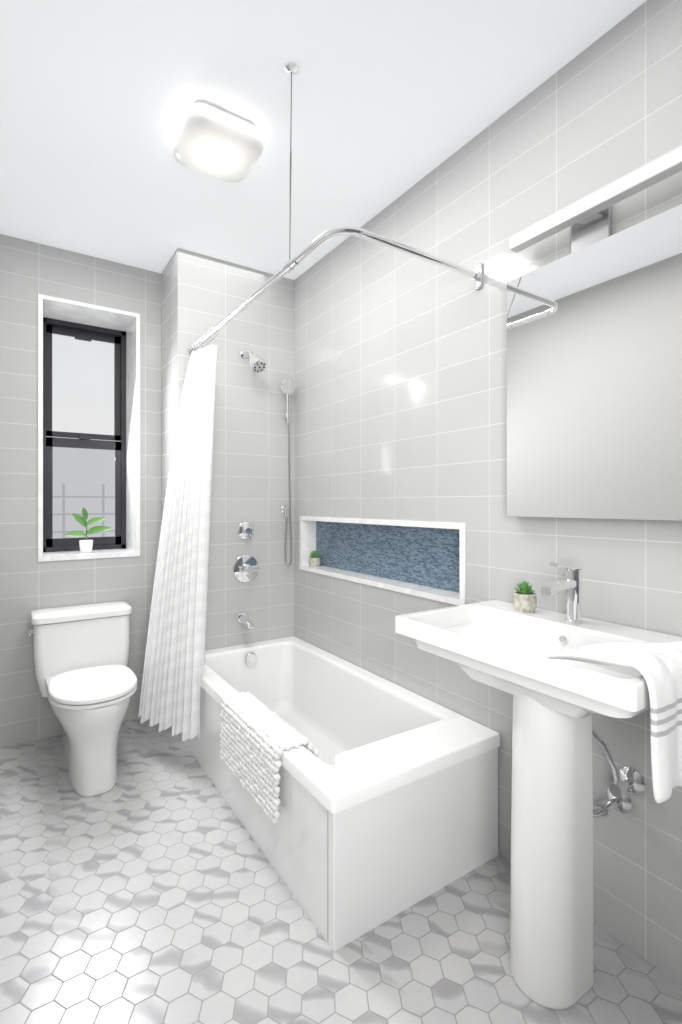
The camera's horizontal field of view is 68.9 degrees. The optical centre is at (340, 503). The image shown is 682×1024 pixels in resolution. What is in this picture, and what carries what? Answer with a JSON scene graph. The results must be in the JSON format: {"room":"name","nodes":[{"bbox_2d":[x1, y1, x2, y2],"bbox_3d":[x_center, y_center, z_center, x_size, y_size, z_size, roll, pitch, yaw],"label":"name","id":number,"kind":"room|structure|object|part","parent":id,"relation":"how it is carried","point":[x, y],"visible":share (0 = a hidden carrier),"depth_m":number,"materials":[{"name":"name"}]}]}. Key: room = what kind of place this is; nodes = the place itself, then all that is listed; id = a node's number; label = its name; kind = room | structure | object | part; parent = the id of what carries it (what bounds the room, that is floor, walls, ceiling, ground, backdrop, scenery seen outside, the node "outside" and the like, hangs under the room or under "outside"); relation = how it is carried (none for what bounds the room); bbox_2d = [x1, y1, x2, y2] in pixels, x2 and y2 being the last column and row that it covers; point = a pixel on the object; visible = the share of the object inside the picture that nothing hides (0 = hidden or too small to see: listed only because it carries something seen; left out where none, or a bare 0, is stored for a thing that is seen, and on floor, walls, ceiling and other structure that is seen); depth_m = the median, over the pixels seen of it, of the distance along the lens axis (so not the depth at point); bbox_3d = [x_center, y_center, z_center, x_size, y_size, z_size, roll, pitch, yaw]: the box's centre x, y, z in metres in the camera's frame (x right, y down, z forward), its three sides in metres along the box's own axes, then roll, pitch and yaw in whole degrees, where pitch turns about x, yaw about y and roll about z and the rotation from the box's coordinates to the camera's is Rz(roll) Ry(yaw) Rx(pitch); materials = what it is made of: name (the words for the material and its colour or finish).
{"room":"bathroom","nodes":[
{"label":"bathroom","id":0,"kind":"room"},
{"bbox_2d":[0,234,160,747],"bbox_3d":[-1.300,-0.064,3.038,2.020,2.627,0.350,0,0,-33],"label":"wall","id":1,"kind":"structure","parent":0,"point":[30,271],"depth_m":2.63,"materials":[{"name":"tile"}]},
{"bbox_2d":[38,294,139,561],"bbox_3d":[-1.489,-0.400,2.921,0.509,1.414,0.378,0,0,-33],"label":"window","id":2,"kind":"structure","parent":1,"relation":"in","point":[84,415],"depth_m":3.00,"materials":[{"name":"glass"}]},
{"bbox_2d":[64,507,111,552],"bbox_3d":[-1.462,0.152,2.878,0.252,0.263,0.072,0,0,-33],"label":"plant","id":3,"kind":"object","parent":2,"relation":"on","point":[86,545],"visible":1,"depth_m":2.86,"materials":[{"name":"green plant"}]},
{"bbox_2d":[178,248,293,735],"bbox_3d":[-0.682,-0.064,3.021,0.707,2.627,0.359,0,0,-33],"label":"wall","id":4,"kind":"structure","parent":0,"point":[250,483],"depth_m":2.89,"materials":[{"name":"tile"}]},
{"bbox_2d":[236,612,253,627],"bbox_3d":[-0.537,0.660,2.817,0.064,0.064,0.142,0,0,-33],"label":"tub spout","id":5,"kind":"object","parent":4,"relation":"attached to","point":[243,618],"visible":1,"depth_m":2.81,"materials":[{"name":"silver metal"}]},
{"bbox_2d":[237,522,253,539],"bbox_3d":[-0.559,0.156,2.850,0.097,0.098,0.062,0,0,-33],"label":"shower valve","id":6,"kind":"object","parent":4,"relation":"attached to","point":[245,530],"depth_m":2.86,"materials":[{"name":"silver metal"}]},
{"bbox_2d":[233,555,261,581],"bbox_3d":[-0.548,0.369,2.857,0.170,0.150,0.062,0,0,-33],"label":"shower valve","id":7,"kind":"object","parent":4,"relation":"attached to","point":[246,568],"depth_m":2.87,"materials":[{"name":"silver metal"}]},
{"bbox_2d":[239,349,266,372],"bbox_3d":[-0.490,-0.811,2.810,0.095,0.163,0.204,0,0,-33],"label":"shower head","id":8,"kind":"object","parent":4,"relation":"attached to","point":[258,364],"visible":1,"depth_m":2.75},
{"bbox_2d":[280,379,294,566],"bbox_3d":[-0.329,-0.182,2.993,0.098,1.125,0.076,0,0,-33],"label":"shower","id":9,"kind":"object","parent":4,"relation":"attached to","point":[288,387],"visible":0.94,"depth_m":2.99,"materials":[{"name":"silver metal"}]},
{"bbox_2d":[0,0,646,279],"bbox_3d":[-0.306,-1.427,1.532,2.020,0.100,3.959,0,0,-33],"label":"ceiling","id":10,"kind":"structure","parent":0,"point":[393,100],"depth_m":1.71,"materials":[{"name":"white paint"}]},
{"bbox_2d":[171,100,264,182],"bbox_3d":[-0.456,-1.329,1.841,0.290,0.093,0.290,0,0,-33],"label":"lamp","id":11,"kind":"object","parent":10,"relation":"attached to","point":[211,139],"visible":1,"depth_m":1.78,"materials":[{"name":"white glass"}]},
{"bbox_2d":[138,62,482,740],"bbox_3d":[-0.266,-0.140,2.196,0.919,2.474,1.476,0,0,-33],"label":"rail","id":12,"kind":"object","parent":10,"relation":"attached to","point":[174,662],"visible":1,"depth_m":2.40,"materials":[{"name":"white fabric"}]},
{"bbox_2d":[138,344,217,740],"bbox_3d":[-0.797,0.138,2.449,0.312,1.919,0.443,0,0,-33],"label":"shower curtain","id":13,"kind":"object","parent":12,"relation":"hanging from","point":[174,662],"depth_m":2.42,"materials":[{"name":"white fabric"}]},
{"bbox_2d":[0,717,681,1023],"bbox_3d":[-0.306,1.300,1.532,2.020,0.100,3.959,0,0,-33],"label":"floor","id":14,"kind":"structure","parent":0,"point":[150,887],"depth_m":1.44,"materials":[{"name":"tile"}]},
{"bbox_2d":[28,601,136,796],"bbox_3d":[-1.222,0.902,2.400,0.477,0.695,0.793,0,0,-33],"label":"toilet","id":15,"kind":"object","parent":14,"relation":"on","point":[86,676],"visible":1,"depth_m":2.31,"materials":[{"name":"white ceramic"}]},
{"bbox_3d":[-1.523,0.635,2.442,0.022,0.026,0.068,0,0,-33],"label":"handle","id":16,"kind":"part","parent":15,"relation":"part of","materials":[{"name":"silver metal"}]},
{"bbox_2d":[179,636,499,950],"bbox_3d":[-0.170,1.011,2.206,0.742,0.478,1.558,0,0,-33],"label":"bathtub","id":17,"kind":"object","parent":14,"relation":"on","point":[360,801],"visible":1,"depth_m":1.66,"materials":[{"name":"white ceramic"}]},
{"bbox_2d":[395,562,681,1009],"bbox_3d":[0.566,0.708,1.343,0.469,1.084,0.757,0,0,-33],"label":"sink","id":18,"kind":"object","parent":14,"relation":"on","point":[562,678],"visible":1,"depth_m":1.24,"materials":[{"name":"white ceramic"}]},
{"bbox_2d":[513,580,536,612],"bbox_3d":[0.589,0.297,1.594,0.072,0.097,0.072,0,0,-33],"label":"plant","id":19,"kind":"object","parent":18,"relation":"on","point":[524,599],"depth_m":1.57,"materials":[{"name":"plant"}]},
{"bbox_2d":[518,562,584,677],"bbox_3d":[0.591,0.311,1.392,0.272,0.290,0.055,0,0,-33],"label":"faucet","id":20,"kind":"object","parent":18,"relation":"on","point":[562,636],"depth_m":1.43,"materials":[{"name":"silver metal"}]},
{"bbox_2d":[543,640,681,803],"bbox_3d":[0.631,0.429,1.113,0.316,0.253,0.305,0,0,-33],"label":"towel","id":21,"kind":"object","parent":18,"relation":"hanging from","point":[623,679],"depth_m":1.01,"materials":[{"name":"fabric"}]},
{"bbox_2d":[294,0,681,984],"bbox_3d":[0.474,-0.064,2.047,0.150,2.627,3.959,0,0,-33],"label":"wall","id":22,"kind":"structure","parent":0,"point":[400,382],"depth_m":1.82,"materials":[{"name":"tile"}]},
{"bbox_2d":[300,516,464,605],"bbox_3d":[0.153,0.235,2.477,0.100,0.321,1.310,0,0,-33],"label":"niche","id":23,"kind":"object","parent":22,"relation":"attached to","point":[424,559],"depth_m":2.39,"materials":[{"name":"blue tile"}]},
{"bbox_2d":[309,551,320,566],"bbox_3d":[-0.155,0.325,2.945,0.069,0.091,0.068,0,0,-33],"label":"plant","id":24,"kind":"object","parent":23,"relation":"on","point":[314,559],"visible":1,"depth_m":2.92,"materials":[{"name":"plant"}]},
{"bbox_2d":[507,204,681,520],"bbox_3d":[0.735,-0.353,1.468,0.048,0.793,0.555,0,0,-33],"label":"mirror","id":25,"kind":"object","parent":22,"relation":"attached to","point":[594,380],"visible":1,"depth_m":1.42,"materials":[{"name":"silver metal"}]},
{"bbox_2d":[510,146,681,252],"bbox_3d":[0.742,-0.817,1.428,0.080,0.118,0.560,0,0,-33],"label":"sconce","id":26,"kind":"object","parent":22,"relation":"attached to","point":[588,219],"visible":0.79,"depth_m":1.44,"materials":[{"name":"white metal"}]}
]}

